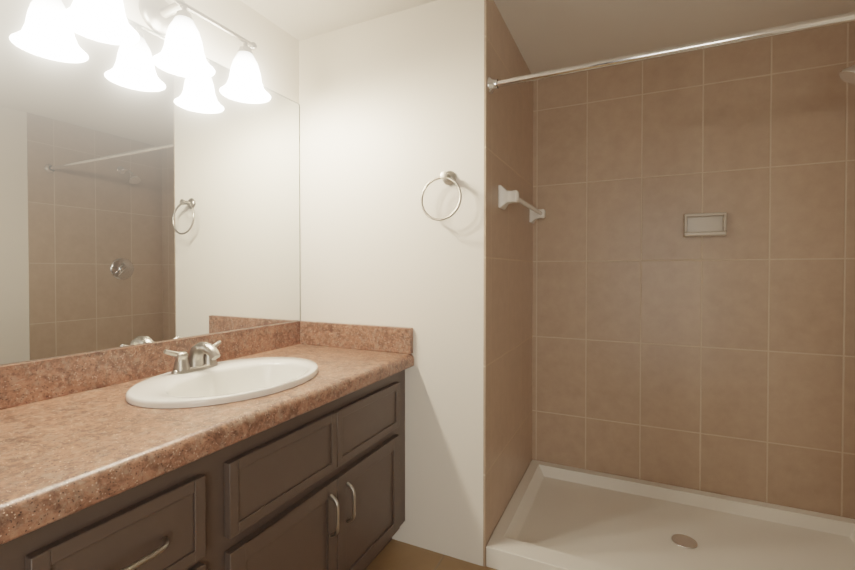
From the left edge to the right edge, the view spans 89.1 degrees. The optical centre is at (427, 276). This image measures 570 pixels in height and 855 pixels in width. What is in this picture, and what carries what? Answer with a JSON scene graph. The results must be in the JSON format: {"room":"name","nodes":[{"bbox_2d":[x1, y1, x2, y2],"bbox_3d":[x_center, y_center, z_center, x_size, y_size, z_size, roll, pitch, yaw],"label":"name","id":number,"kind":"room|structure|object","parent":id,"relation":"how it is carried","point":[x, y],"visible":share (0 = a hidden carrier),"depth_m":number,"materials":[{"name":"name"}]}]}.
{"room":"bathroom","nodes":[
{"label":"bathroom","id":0,"kind":"room"},
{"bbox_2d":[123,0,152,30],"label":"wall","id":1,"kind":"structure","parent":0,"point":[131,7],"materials":[{"name":"white paint"}]},
{"bbox_2d":[0,0,299,364],"bbox_3d":[-0.971,-0.275,1.109,0.005,0.967,1.856,0,1,25],"label":"mirror","id":2,"kind":"object","parent":1,"relation":"attached to","point":[144,198],"visible":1,"depth_m":1.29,"materials":[{"name":"clear glass"}]},
{"bbox_2d":[57,0,270,103],"bbox_3d":[-0.755,-0.757,1.323,0.208,0.244,0.627,0,1,25],"label":"sconce","id":3,"kind":"object","parent":1,"relation":"attached to","point":[181,53],"visible":1,"depth_m":1.31,"materials":[{"name":"white glass"}]},
{"bbox_2d":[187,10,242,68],"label":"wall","id":4,"kind":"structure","parent":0,"point":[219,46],"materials":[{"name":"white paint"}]},
{"bbox_2d":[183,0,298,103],"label":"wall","id":5,"kind":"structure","parent":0,"point":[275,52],"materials":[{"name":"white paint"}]},
{"bbox_2d":[299,0,483,565],"bbox_3d":[-0.039,0.001,2.223,0.984,2.120,0.941,0,1,25],"label":"wall","id":6,"kind":"structure","parent":0,"point":[391,115],"depth_m":1.71,"materials":[{"name":"white paint"}]},
{"bbox_2d":[0,321,412,409],"bbox_3d":[-0.712,0.262,0.995,0.573,0.100,1.859,0,1,25],"label":"backsplash","id":7,"kind":"structure","parent":6,"relation":"attached to","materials":[{"name":"stone"}]},
{"bbox_2d":[420,171,461,220],"bbox_3d":[0.059,-0.301,1.615,0.165,0.193,0.068,0,1,25],"label":"towel ring","id":8,"kind":"object","parent":6,"relation":"attached to","point":[448,177],"visible":1,"depth_m":1.60,"materials":[{"name":"silver metal"}]},
{"bbox_2d":[483,0,532,566],"bbox_3d":[0.386,0.005,1.960,0.008,2.120,0.829,0,1,25],"label":"shower wall tile","id":9,"kind":"structure","parent":6,"relation":"attached to","point":[508,300],"depth_m":1.83,"materials":[{"name":"beige tile"}]},
{"bbox_2d":[498,185,545,223],"bbox_3d":[0.450,-0.321,1.995,0.074,0.090,0.647,0,1,25],"label":"towel rail","id":10,"kind":"object","parent":9,"relation":"attached to","point":[505,197],"visible":0.96,"depth_m":1.72,"materials":[{"name":"white"}]},
{"bbox_2d":[365,539,496,569],"bbox_3d":[0.065,1.131,0.729,2.620,0.100,3.700,0,1,25],"label":"floor","id":11,"kind":"structure","parent":0,"point":[393,554],"depth_m":1.63,"materials":[{"name":"wood"}]},
{"bbox_2d":[0,365,413,569],"bbox_3d":[-0.704,0.721,1.002,0.588,0.713,1.850,0,1,25],"label":"bathroom vanity","id":12,"kind":"object","parent":11,"relation":"on","point":[281,446],"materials":[{"name":"wood"},{"name":"brushed nickel"}]},
{"bbox_2d":[0,341,413,536],"bbox_3d":[-0.711,0.338,0.994,0.577,0.050,1.858,0,1,25],"label":"countertop","id":13,"kind":"structure","parent":12,"relation":"on","point":[60,452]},
{"bbox_2d":[160,337,227,372],"bbox_3d":[-0.693,0.247,1.346,0.129,0.088,0.195,0,1,25],"label":"faucet","id":14,"kind":"object","parent":13,"relation":"on","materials":[{"name":"silver metal"}]},
{"bbox_2d":[80,349,351,420],"bbox_3d":[-0.577,0.376,1.292,0.436,0.169,0.556,0,1,25],"label":"sink","id":15,"kind":"object","parent":13,"relation":"in","point":[195,394],"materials":[{"name":"white ceramic"}]},
{"bbox_2d":[486,460,854,569],"bbox_3d":[0.998,1.031,1.682,1.348,0.075,0.815,0,1,25],"label":"shower tray","id":16,"kind":"object","parent":11,"relation":"on","point":[557,517],"visible":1,"depth_m":1.77,"materials":[{"name":"white plastic"}]},
{"bbox_2d":[240,0,854,73],"bbox_3d":[0.065,-1.088,0.699,2.620,0.100,3.700,0,1,25],"label":"ceiling","id":17,"kind":"structure","parent":0,"point":[547,35],"depth_m":1.78,"materials":[{"name":"white paint"}]},
{"bbox_3d":[1.089,0.029,0.135,0.112,2.120,3.529,0,1,25],"label":"wall","id":18,"kind":"structure","parent":0,"visible":0},
{"bbox_3d":[1.597,0.013,1.349,0.008,2.120,0.899,0,1,25],"label":"shower wall tile","id":19,"kind":"structure","parent":18,"relation":"attached to","visible":0},
{"bbox_2d":[487,12,854,93],"bbox_3d":[0.841,-0.707,1.327,1.347,0.060,0.060,0,1,25],"label":"rail","id":20,"kind":"object","parent":19,"relation":"attached to","point":[495,84],"visible":1,"depth_m":1.34,"materials":[{"name":"silver metal"}]},
{"bbox_2d":[839,65,854,83],"bbox_3d":[1.553,-0.749,1.494,0.204,0.149,0.080,0,1,25],"label":"shower head","id":21,"kind":"object","parent":19,"relation":"attached to","point":[847,74],"visible":1,"depth_m":1.52},
{"bbox_3d":[1.251,0.003,2.072,1.476,2.120,0.112,0,1,25],"label":"wall","id":22,"kind":"structure","parent":0,"visible":0},
{"bbox_2d":[532,22,854,518],"bbox_3d":[1.174,0.004,2.042,1.348,2.120,0.008,0,1,25],"label":"shower wall tile","id":23,"kind":"structure","parent":22,"relation":"attached to","point":[664,351],"depth_m":1.99,"materials":[{"name":"beige tile"}]},
{"bbox_2d":[683,212,727,237],"bbox_3d":[1.260,-0.235,1.972,0.174,0.111,0.038,0,1,25],"label":"soap dish","id":24,"kind":"object","parent":23,"relation":"attached to","point":[704,224],"visible":1,"depth_m":1.97,"materials":[{"name":"beige ceramic"}]}
]}

